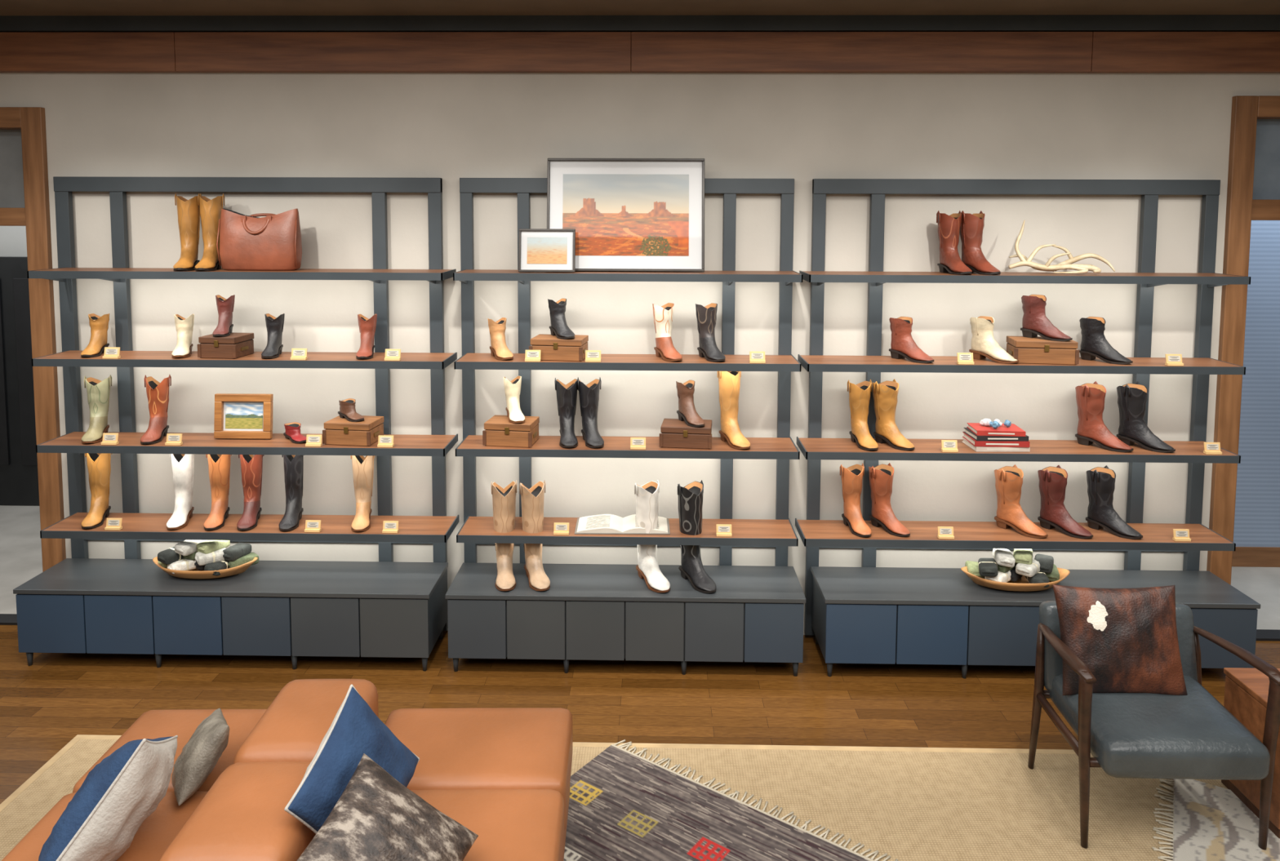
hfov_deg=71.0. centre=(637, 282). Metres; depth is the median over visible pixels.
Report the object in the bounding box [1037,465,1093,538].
boot
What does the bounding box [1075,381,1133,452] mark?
boot
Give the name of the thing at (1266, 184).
window
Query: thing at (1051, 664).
cushion
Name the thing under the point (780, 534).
shelving unit
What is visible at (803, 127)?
wall
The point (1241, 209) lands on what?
trim
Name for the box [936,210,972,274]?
boot
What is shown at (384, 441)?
price card
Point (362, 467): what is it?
boot
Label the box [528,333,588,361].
wooden box
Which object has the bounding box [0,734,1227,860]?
sisal rug
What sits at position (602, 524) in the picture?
open book
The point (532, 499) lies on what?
boot
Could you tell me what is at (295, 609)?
storage cabinet
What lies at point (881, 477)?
boot
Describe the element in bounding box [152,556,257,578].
wooden dough bowl
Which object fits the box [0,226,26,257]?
wall
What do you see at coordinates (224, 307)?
boot
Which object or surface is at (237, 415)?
print
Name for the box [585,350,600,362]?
price card
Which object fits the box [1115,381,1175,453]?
boot
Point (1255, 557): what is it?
baseboard
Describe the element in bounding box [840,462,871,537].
boot
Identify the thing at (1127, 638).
lumbar pillow
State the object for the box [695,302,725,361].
boot
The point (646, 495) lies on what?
boot
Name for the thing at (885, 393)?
boot
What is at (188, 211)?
boot
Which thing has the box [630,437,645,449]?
price card
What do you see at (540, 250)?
print
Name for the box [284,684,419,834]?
throw pillow
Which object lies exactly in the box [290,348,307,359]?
price card
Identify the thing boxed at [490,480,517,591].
boot
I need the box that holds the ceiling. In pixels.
[0,0,1279,15]
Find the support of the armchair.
on the sisal rug at (903, 803)
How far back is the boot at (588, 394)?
4.29 m
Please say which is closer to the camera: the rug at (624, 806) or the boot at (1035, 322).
the rug at (624, 806)
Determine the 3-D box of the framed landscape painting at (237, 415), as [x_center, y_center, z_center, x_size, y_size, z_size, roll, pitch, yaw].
[-1.909,0.646,4.348,0.275,0.216,0.051,0,4,1]
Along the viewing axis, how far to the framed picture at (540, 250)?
4.17 m
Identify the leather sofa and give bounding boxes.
[1,679,573,860]
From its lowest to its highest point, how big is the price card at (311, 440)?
0.051 m
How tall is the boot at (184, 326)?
0.190 m
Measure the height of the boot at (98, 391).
0.298 m
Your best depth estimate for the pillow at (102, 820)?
2.19 m
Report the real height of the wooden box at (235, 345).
0.100 m
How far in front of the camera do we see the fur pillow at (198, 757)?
2.54 m
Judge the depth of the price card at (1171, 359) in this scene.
4.11 m
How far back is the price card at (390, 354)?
4.18 m
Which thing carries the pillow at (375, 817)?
on the leather sofa
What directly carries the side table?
on the sisal rug at (903, 803)
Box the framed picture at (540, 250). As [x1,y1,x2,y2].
[518,228,575,272]
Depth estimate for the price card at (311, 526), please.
4.25 m
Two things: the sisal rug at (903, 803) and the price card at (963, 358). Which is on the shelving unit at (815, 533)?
the price card at (963, 358)
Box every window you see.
[0,129,24,208]
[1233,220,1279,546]
[1252,119,1279,199]
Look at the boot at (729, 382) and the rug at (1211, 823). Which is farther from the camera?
the boot at (729, 382)
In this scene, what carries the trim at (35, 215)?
attached to the wall at (803, 127)
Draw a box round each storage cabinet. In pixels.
[13,558,448,671]
[444,562,805,676]
[810,566,1260,679]
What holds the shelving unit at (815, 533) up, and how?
on the floor
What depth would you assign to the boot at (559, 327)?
4.26 m
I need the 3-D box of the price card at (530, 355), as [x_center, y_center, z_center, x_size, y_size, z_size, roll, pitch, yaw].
[-0.485,0.338,4.165,0.072,0.051,0.025,0,4,1]
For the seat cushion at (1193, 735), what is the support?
on the armchair
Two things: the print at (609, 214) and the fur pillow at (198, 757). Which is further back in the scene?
the print at (609, 214)
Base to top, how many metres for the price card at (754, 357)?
0.051 m
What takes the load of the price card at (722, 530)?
on the shelving unit at (780, 534)
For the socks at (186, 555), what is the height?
0.141 m
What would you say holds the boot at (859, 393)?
on the shelving unit at (815, 533)
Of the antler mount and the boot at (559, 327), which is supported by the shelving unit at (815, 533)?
the antler mount
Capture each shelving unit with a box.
[26,177,458,631]
[453,177,803,566]
[795,178,1250,635]
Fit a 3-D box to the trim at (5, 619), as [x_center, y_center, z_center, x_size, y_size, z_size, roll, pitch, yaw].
[-0.059,1.767,4.603,10.400,0.012,0.100,0,4,1]
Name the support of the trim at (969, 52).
attached to the wall at (803, 127)
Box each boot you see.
[80,313,109,357]
[81,374,111,444]
[81,453,112,528]
[140,374,171,444]
[166,453,195,529]
[171,313,194,358]
[173,193,201,271]
[195,193,224,271]
[204,454,231,529]
[212,294,235,337]
[236,454,264,530]
[261,313,284,358]
[279,454,303,530]
[350,455,375,531]
[355,314,377,359]
[487,317,513,359]
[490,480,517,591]
[503,375,524,423]
[519,480,550,591]
[547,298,574,339]
[554,377,578,448]
[577,377,604,448]
[634,480,670,592]
[652,302,682,361]
[675,380,704,426]
[677,480,715,593]
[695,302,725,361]
[717,371,750,449]
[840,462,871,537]
[847,379,878,450]
[868,462,910,537]
[871,378,915,450]
[888,316,933,363]
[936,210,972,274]
[960,210,1000,275]
[968,315,1018,364]
[994,464,1048,538]
[1020,294,1072,341]
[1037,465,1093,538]
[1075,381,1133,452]
[1079,316,1133,364]
[1085,465,1142,539]
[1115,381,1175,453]
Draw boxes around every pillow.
[38,735,177,860]
[171,707,229,805]
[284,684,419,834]
[296,753,478,860]
[1052,584,1187,695]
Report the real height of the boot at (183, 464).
0.368 m
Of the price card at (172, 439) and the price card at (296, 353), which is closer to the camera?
the price card at (296, 353)
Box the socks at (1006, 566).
[964,548,1059,587]
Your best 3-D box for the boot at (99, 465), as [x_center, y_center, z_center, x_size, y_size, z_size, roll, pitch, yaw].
[-2.638,0.980,4.365,0.116,0.368,0.247,-1,5,-12]
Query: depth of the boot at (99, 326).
4.31 m
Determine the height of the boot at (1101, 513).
0.298 m
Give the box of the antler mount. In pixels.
[1008,220,1115,273]
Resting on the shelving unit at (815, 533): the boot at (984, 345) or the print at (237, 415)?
the boot at (984, 345)
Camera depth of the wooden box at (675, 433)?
4.20 m
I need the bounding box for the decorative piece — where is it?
[979,418,1011,429]
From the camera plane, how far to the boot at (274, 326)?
4.29 m
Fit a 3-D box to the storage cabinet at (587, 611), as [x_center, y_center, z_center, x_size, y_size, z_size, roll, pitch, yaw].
[-0.054,1.606,4.289,1.645,0.382,0.380,0,4,1]
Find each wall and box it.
[0,72,1279,635]
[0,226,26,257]
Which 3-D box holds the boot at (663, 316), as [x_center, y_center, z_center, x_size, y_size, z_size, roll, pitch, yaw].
[0.146,0.231,4.251,0.109,0.255,0.236,-2,5,-23]
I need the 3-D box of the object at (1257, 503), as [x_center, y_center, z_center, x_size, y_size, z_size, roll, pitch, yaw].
[3.963,0.414,5.355,2.200,2.380,0.030,0,4,1]
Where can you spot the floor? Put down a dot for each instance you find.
(46, 704)
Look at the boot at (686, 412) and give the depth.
4.28 m
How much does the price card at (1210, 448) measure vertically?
0.051 m
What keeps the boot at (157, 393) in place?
on the shelving unit at (436, 529)
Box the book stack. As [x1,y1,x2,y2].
[961,422,1030,452]
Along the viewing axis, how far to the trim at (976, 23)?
4.26 m
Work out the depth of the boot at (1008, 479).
4.28 m
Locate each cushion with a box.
[1039,600,1198,692]
[1049,674,1270,780]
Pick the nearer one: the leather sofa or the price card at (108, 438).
the leather sofa
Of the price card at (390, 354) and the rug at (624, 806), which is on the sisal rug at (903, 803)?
the rug at (624, 806)
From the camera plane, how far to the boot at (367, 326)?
4.29 m
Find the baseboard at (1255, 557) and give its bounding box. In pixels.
[1231,546,1279,567]
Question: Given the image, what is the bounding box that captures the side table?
[1221,667,1279,838]
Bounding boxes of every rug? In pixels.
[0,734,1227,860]
[563,739,897,860]
[1151,778,1279,860]
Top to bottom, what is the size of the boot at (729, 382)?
0.368 m
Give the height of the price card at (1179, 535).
0.051 m
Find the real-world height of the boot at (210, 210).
0.363 m
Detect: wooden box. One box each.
[197,332,253,359]
[322,415,383,446]
[482,415,539,447]
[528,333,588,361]
[659,418,711,448]
[1006,336,1079,364]
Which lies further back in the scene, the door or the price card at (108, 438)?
the door
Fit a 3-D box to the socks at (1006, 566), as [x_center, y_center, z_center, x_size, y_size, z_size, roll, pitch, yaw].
[1.779,1.327,4.212,0.443,0.140,0.219,0,4,1]
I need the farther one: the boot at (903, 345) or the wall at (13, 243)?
the wall at (13, 243)
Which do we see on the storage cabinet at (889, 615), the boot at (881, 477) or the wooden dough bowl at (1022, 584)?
the wooden dough bowl at (1022, 584)
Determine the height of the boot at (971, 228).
0.293 m
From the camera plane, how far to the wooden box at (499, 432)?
4.22 m
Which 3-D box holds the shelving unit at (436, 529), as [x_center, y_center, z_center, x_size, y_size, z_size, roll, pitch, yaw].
[-1.877,0.628,4.336,1.967,2.272,0.308,0,4,1]
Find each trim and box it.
[0,14,1279,32]
[0,31,1279,73]
[0,106,66,572]
[0,613,1279,640]
[1206,95,1279,585]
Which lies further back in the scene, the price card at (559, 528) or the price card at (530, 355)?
the price card at (559, 528)
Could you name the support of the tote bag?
on the shelving unit at (436, 529)
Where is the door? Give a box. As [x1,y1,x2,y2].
[0,256,39,506]
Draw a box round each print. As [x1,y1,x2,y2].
[225,403,262,428]
[527,237,567,263]
[562,173,688,256]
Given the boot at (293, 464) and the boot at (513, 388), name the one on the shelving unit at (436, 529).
the boot at (293, 464)
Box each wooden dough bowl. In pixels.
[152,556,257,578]
[960,566,1070,591]
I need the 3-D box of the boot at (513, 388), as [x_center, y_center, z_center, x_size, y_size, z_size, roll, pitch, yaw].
[-0.585,0.557,4.289,0.090,0.195,0.210,-1,5,-19]
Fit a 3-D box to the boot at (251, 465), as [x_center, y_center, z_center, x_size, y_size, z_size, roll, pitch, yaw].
[-1.884,0.984,4.350,0.116,0.368,0.247,-1,4,-9]
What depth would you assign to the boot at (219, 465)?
4.36 m
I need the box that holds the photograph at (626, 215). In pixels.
[546,158,704,271]
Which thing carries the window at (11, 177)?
in the wall at (803, 127)
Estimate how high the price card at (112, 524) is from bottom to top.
0.051 m
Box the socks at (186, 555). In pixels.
[157,539,258,576]
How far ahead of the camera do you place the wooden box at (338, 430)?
4.23 m
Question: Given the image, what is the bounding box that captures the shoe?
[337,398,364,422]
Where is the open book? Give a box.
[574,514,670,534]
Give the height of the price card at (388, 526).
0.051 m
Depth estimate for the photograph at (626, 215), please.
4.24 m
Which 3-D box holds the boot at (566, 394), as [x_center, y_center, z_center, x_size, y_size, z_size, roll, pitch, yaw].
[-0.333,0.614,4.290,0.116,0.303,0.247,-1,4,-9]
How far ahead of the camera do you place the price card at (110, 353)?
4.20 m
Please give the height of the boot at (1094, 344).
0.200 m
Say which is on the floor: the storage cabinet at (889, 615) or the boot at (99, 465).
the storage cabinet at (889, 615)
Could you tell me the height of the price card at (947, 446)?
0.051 m
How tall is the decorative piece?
0.040 m
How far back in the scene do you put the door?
6.41 m
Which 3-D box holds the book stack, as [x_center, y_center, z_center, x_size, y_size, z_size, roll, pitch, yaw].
[1.695,0.730,4.246,0.255,0.094,0.188,0,4,1]
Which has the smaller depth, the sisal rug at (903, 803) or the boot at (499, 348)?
the sisal rug at (903, 803)
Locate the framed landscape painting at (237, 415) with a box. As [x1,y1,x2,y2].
[213,393,273,439]
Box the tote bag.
[216,208,302,271]
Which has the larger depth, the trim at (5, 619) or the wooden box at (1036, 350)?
the trim at (5, 619)
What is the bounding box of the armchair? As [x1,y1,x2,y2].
[1027,600,1279,849]
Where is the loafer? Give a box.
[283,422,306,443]
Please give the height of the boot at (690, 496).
0.468 m
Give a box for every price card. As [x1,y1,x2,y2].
[101,433,119,444]
[102,346,120,359]
[104,518,122,530]
[164,433,182,445]
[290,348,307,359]
[304,520,320,532]
[305,435,322,446]
[377,435,394,447]
[382,520,398,533]
[384,349,400,360]
[524,350,541,361]
[553,522,568,534]
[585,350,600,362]
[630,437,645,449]
[715,524,732,537]
[749,351,765,363]
[937,526,954,538]
[941,440,958,452]
[956,352,973,364]
[1164,354,1183,365]
[1172,528,1191,541]
[1203,442,1222,454]
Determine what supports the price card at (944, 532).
on the shelving unit at (815, 533)
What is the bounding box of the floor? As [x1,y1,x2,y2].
[0,505,1279,804]

